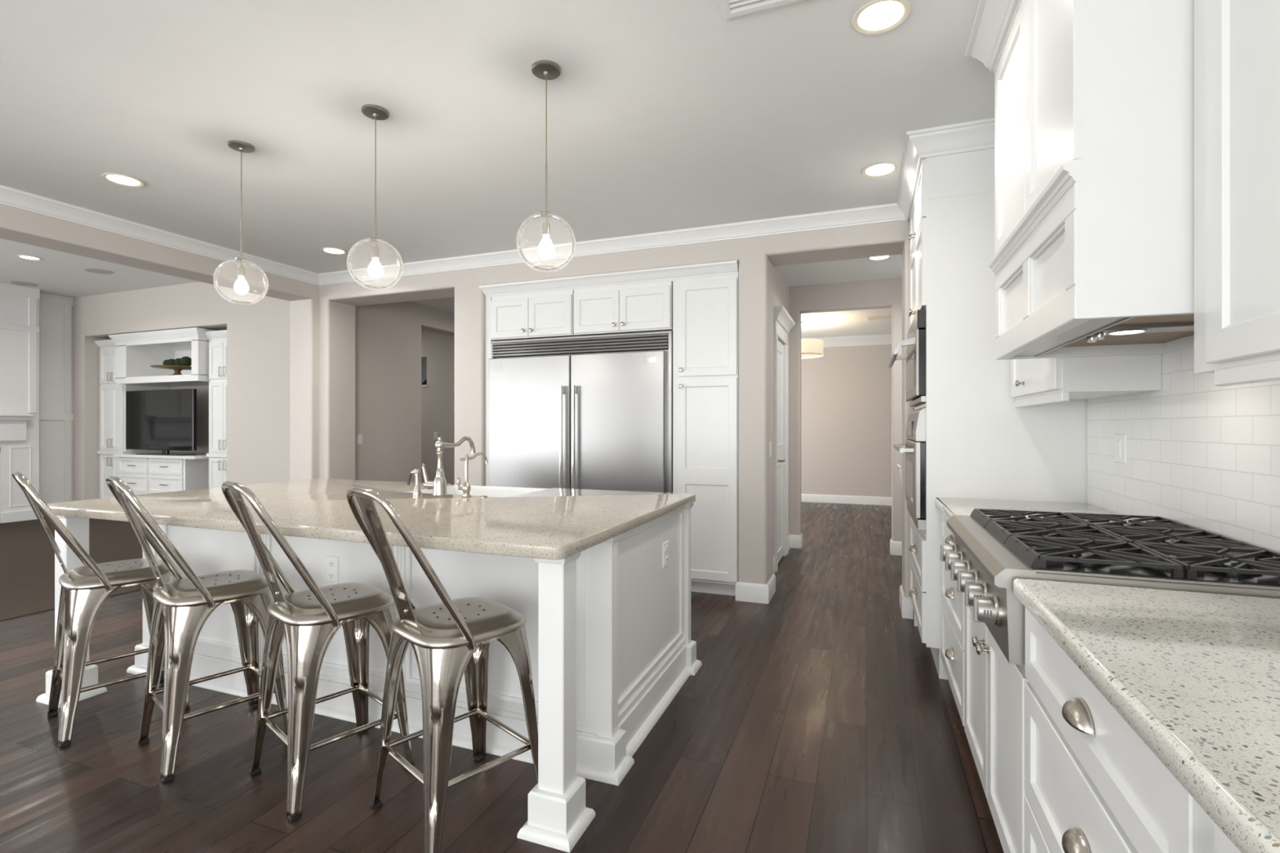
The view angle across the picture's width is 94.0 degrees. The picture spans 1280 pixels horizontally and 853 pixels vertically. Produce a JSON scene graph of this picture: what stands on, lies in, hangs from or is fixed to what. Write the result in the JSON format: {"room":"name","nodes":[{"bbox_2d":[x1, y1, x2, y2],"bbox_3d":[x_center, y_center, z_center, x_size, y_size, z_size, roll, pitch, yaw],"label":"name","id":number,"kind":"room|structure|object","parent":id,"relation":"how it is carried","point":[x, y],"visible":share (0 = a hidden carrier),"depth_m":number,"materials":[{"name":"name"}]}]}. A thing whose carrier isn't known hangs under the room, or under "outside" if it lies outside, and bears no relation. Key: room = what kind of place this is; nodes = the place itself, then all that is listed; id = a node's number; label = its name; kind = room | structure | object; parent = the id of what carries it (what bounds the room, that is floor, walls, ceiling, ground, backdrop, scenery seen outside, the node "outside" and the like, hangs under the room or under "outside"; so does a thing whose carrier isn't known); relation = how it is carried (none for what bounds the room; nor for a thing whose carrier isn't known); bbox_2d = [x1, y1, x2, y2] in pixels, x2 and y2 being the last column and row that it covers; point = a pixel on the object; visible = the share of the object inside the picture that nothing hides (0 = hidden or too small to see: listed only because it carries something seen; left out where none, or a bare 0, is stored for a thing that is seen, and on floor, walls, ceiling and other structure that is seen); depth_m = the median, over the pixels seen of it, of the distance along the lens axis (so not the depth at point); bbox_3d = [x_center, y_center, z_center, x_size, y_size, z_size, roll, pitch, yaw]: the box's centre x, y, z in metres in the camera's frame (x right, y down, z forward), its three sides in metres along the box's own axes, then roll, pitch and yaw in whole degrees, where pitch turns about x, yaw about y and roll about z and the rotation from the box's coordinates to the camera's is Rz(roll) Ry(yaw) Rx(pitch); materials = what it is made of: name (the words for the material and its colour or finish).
{"room":"kitchen","nodes":[
{"label":"kitchen","id":0,"kind":"room"},
{"bbox_2d":[39,301,72,503],"bbox_3d":[-10.127,-0.305,4.388,0.350,3.150,9.420,0,0,21],"label":"wall","id":1,"kind":"structure","parent":0,"point":[51,314],"depth_m":8.52,"materials":[{"name":"white paint"}]},
{"bbox_2d":[39,292,73,516],"bbox_3d":[-8.375,-0.305,8.483,0.021,3.150,0.520,0,0,21],"label":"trim","id":2,"kind":"structure","parent":1,"relation":"attached to","point":[67,416],"depth_m":8.65,"materials":[{"name":"white paint"}]},
{"bbox_2d":[0,516,142,621],"bbox_3d":[-6.941,1.307,4.934,5.920,0.086,12.700,0,0,21],"label":"rug","id":3,"kind":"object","parent":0,"point":[27,556],"depth_m":5.78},
{"bbox_2d":[0,282,39,523],"bbox_3d":[-8.831,-0.305,6.747,0.400,3.150,3.110,0,0,21],"label":"fireplace","id":4,"kind":"object","parent":3,"relation":"on","point":[20,329],"visible":0.91,"depth_m":7.97,"materials":[{"name":"white paint"}]},
{"bbox_2d":[94,339,168,498],"bbox_3d":[-7.602,0.005,8.935,0.655,2.530,0.627,0,0,21],"label":"media cabinet","id":5,"kind":"object","parent":3,"relation":"on","point":[112,395],"visible":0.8,"depth_m":8.68,"materials":[{"name":"white paint"}]},
{"bbox_2d":[113,452,208,495],"bbox_3d":[-6.505,0.830,8.464,1.710,0.880,0.730,0,0,21],"label":"media console","id":6,"kind":"object","parent":3,"relation":"on","point":[144,474],"visible":0.53,"depth_m":8.16,"materials":[{"name":"white paint"}]},
{"bbox_2d":[125,388,196,455],"bbox_3d":[-6.636,-0.058,8.289,1.430,0.895,0.250,0,0,21],"label":"television","id":7,"kind":"object","parent":6,"relation":"on","point":[165,420],"visible":1,"depth_m":8.22,"materials":[{"name":"black plastic"}]},
{"bbox_2d":[205,329,226,488],"bbox_3d":[-5.396,0.005,8.098,0.655,2.530,0.627,0,0,21],"label":"media cabinet","id":8,"kind":"object","parent":3,"relation":"on","point":[217,455],"visible":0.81,"depth_m":7.88,"materials":[{"name":"white paint"}]},
{"bbox_2d":[0,238,197,297],"bbox_3d":[-6.946,-1.930,4.935,5.910,0.100,12.700,0,0,21],"label":"ceiling","id":9,"kind":"structure","parent":0,"point":[58,273],"depth_m":7.40,"materials":[{"name":"paint"}]},
{"bbox_2d":[10,281,38,286],"bbox_3d":[-8.091,-1.876,7.851,0.256,0.008,0.256,0,0,21],"label":"ceiling speaker","id":10,"kind":"object","parent":9,"relation":"attached to","point":[23,283],"visible":1,"depth_m":7.83},
{"bbox_2d":[16,254,41,260],"bbox_3d":[-6.786,-1.876,6.639,0.198,0.008,0.198,0,0,21],"label":"recessed light","id":11,"kind":"object","parent":9,"relation":"in","point":[27,257],"visible":1,"depth_m":6.63,"materials":[{"name":"white plastic"}]},
{"bbox_2d":[84,268,112,274],"bbox_3d":[-6.544,-1.876,7.221,0.256,0.008,0.256,0,0,21],"label":"ceiling speaker","id":12,"kind":"object","parent":9,"relation":"attached to","point":[92,270],"visible":1,"depth_m":7.21},
{"bbox_2d":[0,204,312,301],"bbox_3d":[-4.795,-1.554,1.852,0.300,0.653,8.460,0,0,21],"label":"beam","id":13,"kind":"structure","parent":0,"point":[16,224],"depth_m":4.38,"materials":[{"name":"beige paint"}]},
{"bbox_2d":[72,281,289,501],"bbox_3d":[-5.701,-0.305,8.217,5.910,3.150,0.880,0,0,21],"label":"wall","id":14,"kind":"structure","parent":0,"point":[258,333],"depth_m":7.58,"materials":[{"name":"beige paint"}]},
{"bbox_2d":[108,327,223,386],"bbox_3d":[-6.496,-0.945,8.447,1.850,0.690,0.755,0,0,21],"label":"open shelf","id":15,"kind":"object","parent":14,"relation":"attached to","point":[135,353],"visible":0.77,"depth_m":8.33,"materials":[{"name":"white paint"}]},
{"bbox_2d":[149,364,191,375],"bbox_3d":[-6.388,-0.755,8.253,0.600,0.130,0.600,0,0,21],"label":"cake stand","id":16,"kind":"object","parent":15,"relation":"on","point":[177,369],"visible":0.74,"depth_m":8.12,"materials":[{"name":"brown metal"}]},
{"bbox_2d":[166,359,175,365],"bbox_3d":[-6.462,-0.878,8.249,0.116,0.111,0.112,0,0,21],"label":"moss ball","id":17,"kind":"object","parent":16,"relation":"on","point":[171,362],"visible":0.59,"depth_m":8.21,"materials":[{"name":"green plant"}]},
{"bbox_2d":[173,358,182,365],"bbox_3d":[-6.343,-0.881,8.226,0.122,0.117,0.118,0,0,21],"label":"moss ball","id":18,"kind":"object","parent":16,"relation":"on","point":[176,362],"visible":0.53,"depth_m":8.18,"materials":[{"name":"green plant"}]},
{"bbox_2d":[179,356,191,366],"bbox_3d":[-6.218,-0.891,8.189,0.143,0.136,0.138,0,0,21],"label":"moss ball","id":19,"kind":"object","parent":16,"relation":"on","point":[184,361],"visible":0.85,"depth_m":8.15,"materials":[{"name":"green plant"}]},
{"bbox_2d":[289,284,319,480],"bbox_3d":[-3.224,-0.305,5.991,0.300,3.150,0.415,0,0,21],"label":"wall column","id":20,"kind":"structure","parent":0,"point":[304,313],"depth_m":5.79,"materials":[{"name":"beige paint"}]},
{"bbox_2d":[355,301,454,482],"bbox_3d":[-2.683,-0.100,7.417,0.240,2.740,2.635,0,0,21],"label":"wall","id":21,"kind":"structure","parent":0,"point":[388,336],"depth_m":6.73,"materials":[{"name":"beige paint"}]},
{"bbox_2d":[356,434,362,445],"bbox_3d":[-2.965,0.142,6.323,0.009,0.115,0.070,0,0,21],"label":"light switch","id":22,"kind":"object","parent":21,"relation":"attached to","point":[359,437],"visible":1,"depth_m":6.31,"materials":[{"name":"white plastic"}]},
{"bbox_2d":[421,357,426,383],"bbox_3d":[-2.484,-0.100,10.649,5.800,2.740,0.150,0,0,21],"label":"wall","id":23,"kind":"structure","parent":0,"point":[424,361],"depth_m":11.16,"materials":[{"name":"grey paint"}]},
{"bbox_2d":[421,378,426,385],"bbox_3d":[-3.332,-0.915,9.821,1.444,1.184,0.070,0,0,21],"label":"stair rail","id":24,"kind":"object","parent":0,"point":[424,382],"visible":0.02,"depth_m":9.88,"materials":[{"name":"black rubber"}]},
{"bbox_2d":[421,329,454,484],"bbox_3d":[-3.928,-0.100,9.379,4.000,2.740,0.150,0,0,21],"label":"wall","id":25,"kind":"structure","parent":0,"point":[437,399],"depth_m":8.96,"materials":[{"name":"beige paint"}]},
{"bbox_2d":[433,431,437,439],"bbox_3d":[-3.068,0.140,8.967,0.070,0.115,0.009,0,0,21],"label":"light switch","id":26,"kind":"object","parent":25,"relation":"attached to","point":[435,433],"visible":1,"depth_m":8.96,"materials":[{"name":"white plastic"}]},
{"bbox_2d":[0,0,995,338],"bbox_3d":[0.065,-1.520,3.398,8.290,0.100,14.800,0,0,21],"label":"ceiling","id":27,"kind":"structure","parent":0,"point":[663,115],"depth_m":2.82,"materials":[{"name":"paint"}]},
{"bbox_2d":[101,173,145,186],"bbox_3d":[-3.075,-1.466,3.555,0.198,0.008,0.198,0,0,21],"label":"recessed light","id":28,"kind":"object","parent":27,"relation":"in","point":[118,179],"visible":1,"depth_m":3.55,"materials":[{"name":"white plastic"}]},
{"bbox_2d":[213,139,268,304],"bbox_3d":[-2.084,-1.060,3.122,0.240,0.820,0.240,0,0,21],"label":"pendant light","id":29,"kind":"object","parent":27,"relation":"hanging from","point":[241,146],"visible":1,"depth_m":3.12,"materials":[{"name":"clear glass"}]},
{"bbox_2d":[235,257,247,276],"bbox_3d":[-2.084,-0.832,3.122,0.056,0.094,0.056,0,0,21],"label":"socket","id":30,"kind":"object","parent":29,"relation":"attached to","point":[241,269],"depth_m":3.11,"materials":[{"name":"silver metal"}]},
{"bbox_2d":[320,247,346,254],"bbox_3d":[-2.556,-1.466,4.989,0.198,0.008,0.198,0,0,21],"label":"recessed light","id":31,"kind":"object","parent":27,"relation":"in","point":[333,251],"visible":1,"depth_m":4.99,"materials":[{"name":"white plastic"}]},
{"bbox_2d":[346,104,403,289],"bbox_3d":[-1.233,-1.060,2.783,0.240,0.820,0.240,0,0,21],"label":"pendant light","id":32,"kind":"object","parent":27,"relation":"hanging from","point":[375,112],"visible":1,"depth_m":2.78,"materials":[{"name":"clear glass"}]},
{"bbox_2d":[368,236,382,258],"bbox_3d":[-1.233,-0.832,2.783,0.056,0.094,0.056,0,0,21],"label":"socket","id":33,"kind":"object","parent":32,"relation":"attached to","point":[375,250],"depth_m":2.77,"materials":[{"name":"silver metal"}]},
{"bbox_2d":[516,59,575,271],"bbox_3d":[-0.385,-1.060,2.454,0.240,0.820,0.240,0,0,21],"label":"pendant light","id":34,"kind":"object","parent":27,"relation":"hanging from","point":[544,69],"visible":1,"depth_m":2.45,"materials":[{"name":"clear glass"}]},
{"bbox_2d":[539,211,552,236],"bbox_3d":[-0.385,-0.832,2.454,0.056,0.094,0.056,0,0,21],"label":"socket","id":35,"kind":"object","parent":34,"relation":"attached to","point":[545,225],"depth_m":2.44,"materials":[{"name":"silver metal"}]},
{"bbox_2d":[718,0,801,18],"bbox_3d":[0.439,-1.464,1.898,0.425,0.012,0.360,0,0,21],"label":"ceiling vent","id":36,"kind":"object","parent":27,"relation":"in","point":[730,8],"visible":1,"depth_m":2.07,"materials":[{"name":"white metal"}]},
{"bbox_2d":[800,320,823,358],"bbox_3d":[2.247,-1.208,8.346,0.610,0.525,0.610,0,0,21],"label":"drum pendant","id":37,"kind":"object","parent":27,"relation":"hanging from","point":[810,348],"visible":0.43,"depth_m":8.08,"materials":[{"name":"white fabric"}]},
{"bbox_2d":[800,353,822,358],"bbox_3d":[2.247,-0.990,8.346,0.580,0.004,0.580,0,0,21],"label":"diffuser","id":38,"kind":"object","parent":37,"relation":"attached to","point":[802,355],"depth_m":8.31,"materials":[{"name":"white"}]},
{"bbox_2d":[866,315,891,320],"bbox_3d":[3.255,-1.464,8.070,0.360,0.012,0.200,0,0,21],"label":"ceiling vent","id":39,"kind":"object","parent":27,"relation":"in","point":[883,317],"visible":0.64,"depth_m":8.04,"materials":[{"name":"white paint"}]},
{"bbox_2d":[866,255,891,260],"bbox_3d":[2.074,-1.466,5.175,0.198,0.008,0.198,0,0,21],"label":"recessed light","id":40,"kind":"object","parent":27,"relation":"in","point":[877,258],"visible":0.66,"depth_m":5.21,"materials":[{"name":"white plastic"}]},
{"bbox_2d":[861,162,898,177],"bbox_3d":[1.371,-1.466,3.413,0.198,0.008,0.198,0,0,21],"label":"recessed light","id":41,"kind":"object","parent":27,"relation":"in","point":[880,169],"visible":1,"depth_m":3.41,"materials":[{"name":"white plastic"}]},
{"bbox_2d":[851,0,911,34],"bbox_3d":[0.860,-1.466,2.134,0.198,0.008,0.198,0,0,21],"label":"recessed light","id":42,"kind":"object","parent":27,"relation":"in","point":[875,16],"visible":1,"depth_m":2.13,"materials":[{"name":"white plastic"}]},
{"bbox_2d":[0,502,1004,852],"bbox_3d":[0.070,1.310,3.396,8.280,0.080,14.800,0,0,21],"label":"floor","id":43,"kind":"structure","parent":0,"point":[817,717],"depth_m":2.25,"materials":[{"name":"brown wood"}]},
{"bbox_2d":[12,471,190,747],"bbox_3d":[-2.348,0.726,2.609,0.428,1.088,0.542,0,0,41],"label":"bar stool","id":44,"kind":"object","parent":43,"relation":"on","point":[84,590],"visible":0.73,"depth_m":2.46,"materials":[{"name":"grey metal"}]},
{"bbox_2d":[105,475,288,782],"bbox_3d":[-1.756,0.726,2.378,0.428,1.088,0.542,0,0,41],"label":"bar stool","id":45,"kind":"object","parent":43,"relation":"on","point":[182,606],"visible":0.9,"depth_m":2.29,"materials":[{"name":"grey metal"}]},
{"bbox_2d":[221,480,414,822],"bbox_3d":[-1.175,0.726,2.169,0.428,1.088,0.542,0,0,42],"label":"bar stool","id":46,"kind":"object","parent":43,"relation":"on","point":[308,620],"visible":0.96,"depth_m":2.07,"materials":[{"name":"grey metal"}]},
{"bbox_2d":[35,502,702,852],"bbox_3d":[-1.230,0.833,2.969,2.766,0.874,1.502,0,0,21],"label":"kitchen island","id":47,"kind":"object","parent":43,"relation":"on","point":[608,627],"visible":0.45,"depth_m":2.40,"materials":[{"name":"white paint"}]},
{"bbox_2d":[326,555,338,582],"bbox_3d":[-1.368,0.635,2.653,0.070,0.115,0.010,0,0,21],"label":"power outlet","id":48,"kind":"object","parent":47,"relation":"attached to","point":[332,562],"visible":1,"depth_m":2.65,"materials":[{"name":"white plastic"}]},
{"bbox_2d":[328,560,334,567],"bbox_3d":[-1.368,0.609,2.653,0.034,0.028,0.009,0,0,21],"label":"socket","id":49,"kind":"object","parent":48,"relation":"attached to","point":[331,562],"depth_m":2.65,"materials":[{"name":"white plastic"}]},
{"bbox_2d":[328,572,334,578],"bbox_3d":[-1.368,0.661,2.653,0.034,0.028,0.009,0,0,21],"label":"socket","id":50,"kind":"object","parent":48,"relation":"attached to","point":[331,575],"depth_m":2.65,"materials":[{"name":"white plastic"}]},
{"bbox_2d":[46,478,695,559],"bbox_3d":[-1.233,0.376,2.941,2.708,0.040,1.495,0,0,21],"label":"island countertop","id":51,"kind":"structure","parent":47,"relation":"on","point":[553,523],"depth_m":2.50,"materials":[{"name":"stone"}]},
{"bbox_2d":[407,468,422,494],"bbox_3d":[-1.183,0.289,3.139,0.079,0.134,0.046,0,0,21],"label":"sprayer","id":52,"kind":"object","parent":51,"relation":"on","point":[417,491],"visible":1,"depth_m":3.12,"materials":[{"name":"silver metal"}]},
{"bbox_2d":[421,435,475,496],"bbox_3d":[-1.028,0.204,3.203,0.151,0.303,0.301,0,0,21],"label":"bridge faucet","id":53,"kind":"object","parent":51,"relation":"on","point":[438,485],"visible":1,"depth_m":3.07,"materials":[{"name":"silver metal"}]},
{"bbox_2d":[456,452,488,497],"bbox_3d":[-0.847,0.244,3.062,0.173,0.224,0.065,0,0,-41],"label":"filter faucet","id":54,"kind":"object","parent":51,"relation":"on","point":[466,487],"visible":1,"depth_m":3.02,"materials":[{"name":"silver metal"}]},
{"bbox_2d":[404,484,547,497],"bbox_3d":[-0.923,0.507,3.373,0.744,0.286,0.527,0,0,21],"label":"farmhouse sink","id":55,"kind":"object","parent":51,"relation":"in","point":[496,491],"visible":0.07,"depth_m":3.59,"materials":[{"name":"white ceramic"}]},
{"bbox_2d":[662,540,668,568],"bbox_3d":[0.124,0.605,2.830,0.010,0.115,0.075,0,0,21],"label":"power outlet","id":56,"kind":"object","parent":47,"relation":"attached to","point":[665,545],"visible":1,"depth_m":2.82,"materials":[{"name":"white plastic"}]},
{"bbox_2d":[346,487,537,852],"bbox_3d":[-0.646,0.726,1.965,0.428,1.088,0.542,0,0,44],"label":"bar stool","id":57,"kind":"object","parent":43,"relation":"on","point":[449,638],"visible":0.98,"depth_m":1.86,"materials":[{"name":"grey metal"}]},
{"bbox_2d":[485,297,495,485],"bbox_3d":[-1.195,0.078,5.491,0.057,2.384,0.680,0,0,21],"label":"end panel","id":58,"kind":"object","parent":43,"relation":"on","point":[488,340],"visible":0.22,"depth_m":5.17,"materials":[{"name":"white paint"}]},
{"bbox_2d":[488,330,672,493],"bbox_3d":[-0.414,0.268,5.151,1.640,2.005,0.822,0,0,21],"label":"refrigerator","id":59,"kind":"object","parent":43,"relation":"on","point":[588,412],"visible":0.7,"depth_m":4.80,"materials":[{"name":"silver metal"}]},
{"bbox_2d":[490,289,577,341],"bbox_3d":[-0.804,-0.931,5.314,0.785,0.367,0.734,0,0,21],"label":"upper cabinet","id":60,"kind":"object","parent":59,"relation":"on","point":[546,314],"visible":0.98,"depth_m":5.00,"materials":[{"name":"white paint"}]},
{"bbox_2d":[573,280,672,336],"bbox_3d":[-0.038,-0.931,5.023,0.835,0.367,0.734,0,0,21],"label":"upper cabinet","id":61,"kind":"object","parent":59,"relation":"on","point":[646,307],"visible":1,"depth_m":4.70,"materials":[{"name":"white paint"}]},
{"bbox_2d":[478,260,738,297],"bbox_3d":[-0.322,-1.162,4.793,2.240,0.094,0.106,0,0,21],"label":"crown molding","id":62,"kind":"structure","parent":61,"relation":"attached to","point":[724,268],"depth_m":4.72,"materials":[{"name":"white paint"}]},
{"bbox_2d":[672,275,738,595],"bbox_3d":[0.599,0.077,4.782,0.503,2.385,0.734,0,0,21],"label":"pantry cabinet","id":63,"kind":"object","parent":43,"relation":"on","point":[705,311],"visible":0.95,"depth_m":4.47,"materials":[{"name":"white paint"}]},
{"bbox_2d":[941,511,964,726],"bbox_3d":[1.644,0.835,2.530,0.632,0.870,0.751,0,0,21],"label":"base cabinet","id":64,"kind":"object","parent":43,"relation":"on","point":[952,600],"visible":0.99,"depth_m":2.61,"materials":[{"name":"white paint"}]},
{"bbox_2d":[935,497,1131,523],"bbox_3d":[1.644,0.377,2.532,0.634,0.042,0.765,0,0,21],"label":"countertop","id":65,"kind":"structure","parent":64,"relation":"on","point":[949,507],"depth_m":2.66,"materials":[{"name":"stone"}]},
{"bbox_2d":[897,117,1087,679],"bbox_3d":[1.883,-0.100,3.344,0.776,2.740,1.077,0,0,21],"label":"tall cabinet","id":66,"kind":"object","parent":43,"relation":"on","point":[980,446],"visible":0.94,"depth_m":2.96,"materials":[{"name":"white paint"}]},
{"bbox_2d":[888,309,925,407],"bbox_3d":[1.672,-0.365,3.414,0.440,0.486,0.846,0,0,21],"label":"microwave","id":67,"kind":"object","parent":66,"relation":"in","point":[915,355],"visible":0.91,"depth_m":3.12,"materials":[{"name":"silver metal"}]},
{"bbox_2d":[893,407,925,529],"bbox_3d":[1.685,0.216,3.409,0.412,0.632,0.836,0,0,21],"label":"oven","id":68,"kind":"object","parent":66,"relation":"in","point":[914,449],"visible":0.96,"depth_m":3.07,"materials":[{"name":"silver metal"}]},
{"bbox_2d":[964,592,1029,852],"bbox_3d":[1.340,0.922,1.744,0.644,0.695,0.933,0,0,21],"label":"base cabinet","id":69,"kind":"object","parent":43,"relation":"on","point":[994,688],"visible":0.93,"depth_m":1.72,"materials":[{"name":"white paint"}]},
{"bbox_2d":[1025,607,1218,852],"bbox_3d":[1.040,0.835,0.937,0.632,0.870,0.782,0,0,21],"label":"base cabinet","id":70,"kind":"object","parent":43,"relation":"on","point":[1093,785],"visible":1,"depth_m":1.01,"materials":[{"name":"white paint"}]},
{"bbox_2d":[1218,827,1240,852],"bbox_3d":[0.559,0.835,-0.313,0.644,0.870,1.812,0,0,21],"label":"base cabinet","id":71,"kind":"object","parent":43,"relation":"on","point":[1225,845],"visible":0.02,"depth_m":0.62,"materials":[{"name":"white paint"}]},
{"bbox_2d":[1013,578,1279,852],"bbox_3d":[0.710,0.377,0.069,0.634,0.042,2.633,0,0,21],"label":"countertop","id":72,"kind":"structure","parent":71,"relation":"on","point":[1196,676],"depth_m":0.86,"materials":[{"name":"stone"}]},
{"bbox_2d":[940,508,1279,665],"bbox_3d":[1.314,0.437,1.750,0.700,0.258,0.919,0,0,21],"label":"gas rangetop","id":73,"kind":"object","parent":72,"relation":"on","point":[988,553],"visible":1,"depth_m":1.51,"materials":[{"name":"silver metal"}]},
{"bbox_2d":[991,517,1279,586],"bbox_3d":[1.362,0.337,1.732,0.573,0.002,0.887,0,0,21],"label":"grate","id":74,"kind":"object","parent":73,"relation":"on","point":[1053,569],"depth_m":1.38,"materials":[{"name":"black metal"}]},
{"bbox_2d":[319,219,913,598],"bbox_3d":[-0.133,-0.100,4.864,6.300,2.740,0.330,0,0,21],"label":"wall","id":75,"kind":"structure","parent":0,"point":[756,256],"depth_m":4.56,"materials":[{"name":"beige paint"}]},
{"bbox_2d":[0,184,910,285],"bbox_3d":[-2.142,-1.421,0.992,5.270,0.098,8.335,0,0,21],"label":"trim","id":76,"kind":"structure","parent":75,"relation":"attached to","point":[10,197],"depth_m":4.50,"materials":[{"name":"white paint"}]},
{"bbox_2d":[768,441,771,457],"bbox_3d":[0.972,0.170,4.444,0.009,0.115,0.070,0,0,21],"label":"light switch","id":77,"kind":"object","parent":75,"relation":"attached to","point":[770,442],"visible":1,"depth_m":4.41,"materials":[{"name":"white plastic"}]},
{"bbox_2d":[899,585,913,619],"bbox_3d":[1.933,1.203,4.080,0.280,0.134,0.362,0,0,21],"label":"baseboard","id":78,"kind":"structure","parent":75,"relation":"attached to","point":[905,603],"depth_m":3.95,"materials":[{"name":"white paint"}]},
{"bbox_2d":[773,266,789,556],"bbox_3d":[1.200,-0.100,5.473,0.120,2.740,1.755,0,0,21],"label":"wall","id":79,"kind":"structure","parent":0,"point":[780,286],"depth_m":5.60,"materials":[{"name":"beige paint"}]},
{"bbox_2d":[735,556,775,604],"bbox_3d":[0.980,1.203,4.767,0.239,0.134,0.971,0,0,21],"label":"baseboard","id":80,"kind":"structure","parent":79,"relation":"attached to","point":[744,592],"depth_m":4.32,"materials":[{"name":"white paint"}]},
{"bbox_2d":[773,305,795,572],"bbox_3d":[1.295,0.115,5.600,0.208,2.310,0.948,0,0,21],"label":"door","id":81,"kind":"structure","parent":79,"relation":"in","point":[784,322],"depth_m":5.67,"materials":[{"name":"white paint"}]},
{"bbox_2d":[788,533,802,550],"bbox_3d":[1.593,1.203,6.166,0.124,0.134,0.460,0,0,21],"label":"baseboard","id":82,"kind":"structure","parent":79,"relation":"attached to","point":[794,541],"depth_m":6.23,"materials":[{"name":"white paint"}]},
{"bbox_2d":[789,277,902,542],"bbox_3d":[2.069,-0.100,6.157,5.500,2.740,0.140,0,0,21],"label":"wall","id":83,"kind":"structure","parent":0,"point":[885,293],"depth_m":6.11,"materials":[{"name":"beige paint"}]},
{"bbox_2d":[889,538,902,555],"bbox_3d":[2.964,1.203,5.808,0.979,0.134,0.156,0,0,21],"label":"baseboard","id":84,"kind":"structure","parent":83,"relation":"attached to","point":[895,547],"depth_m":5.89,"materials":[{"name":"white paint"}]},
{"bbox_2d":[800,344,891,497],"bbox_3d":[3.483,-0.100,9.882,5.500,2.740,0.150,0,0,21],"label":"wall","id":85,"kind":"structure","parent":0,"point":[846,392],"depth_m":9.83,"materials":[{"name":"beige paint"}]},
{"bbox_2d":[800,493,891,506],"bbox_3d":[3.453,1.203,9.805,5.500,0.134,0.016,0,0,21],"label":"baseboard","id":86,"kind":"structure","parent":85,"relation":"attached to","point":[873,500],"depth_m":9.82,"materials":[{"name":"white paint"}]},
{"bbox_2d":[805,333,891,347],"bbox_3d":[3.437,-1.395,9.761,5.500,0.150,0.110,0,0,21],"label":"trim","id":87,"kind":"structure","parent":85,"relation":"attached to","point":[871,340],"depth_m":9.73,"materials":[{"name":"white paint"}]},
{"bbox_3d":[1.043,-0.100,-0.324,0.250,2.740,8.535,0,0,21],"label":"wall","id":88,"kind":"structure","parent":0,"visible":0},
{"bbox_2d":[964,0,1194,359],"bbox_3d":[1.367,-0.860,1.743,0.593,1.220,1.090,0,0,21],"label":"range hood","id":89,"kind":"object","parent":88,"relation":"attached to","point":[1094,256],"visible":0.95,"depth_m":1.39,"materials":[{"name":"white paint"}]},
{"bbox_2d":[1087,346,1279,557],"bbox_3d":[1.276,0.010,0.655,0.008,0.720,4.530,0,0,21],"label":"wall","id":90,"kind":"structure","parent":88,"relation":"attached to","point":[1201,454],"depth_m":1.88,"materials":[{"name":"white tile"}]},
{"bbox_2d":[1010,354,1161,407],"bbox_3d":[1.780,-0.781,2.481,0.344,1.378,0.748,0,0,21],"label":"upper cabinet","id":91,"kind":"object","parent":90,"relation":"attached to","point":[1034,381],"visible":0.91,"depth_m":2.16,"materials":[{"name":"white paint"}]},
{"bbox_2d":[1114,434,1126,463],"bbox_3d":[1.932,0.088,2.406,0.009,0.115,0.115,0,0,21],"label":"power outlet","id":92,"kind":"object","parent":90,"relation":"attached to","point":[1120,440],"visible":1,"depth_m":2.39,"materials":[{"name":"white plastic"}]},
{"bbox_2d":[1194,0,1279,386],"bbox_3d":[0.864,-0.776,0.020,0.310,1.388,2.650,0,0,21],"label":"upper cabinet","id":93,"kind":"object","parent":90,"relation":"attached to","point":[1237,42],"visible":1,"depth_m":1.13,"materials":[{"name":"white paint"}]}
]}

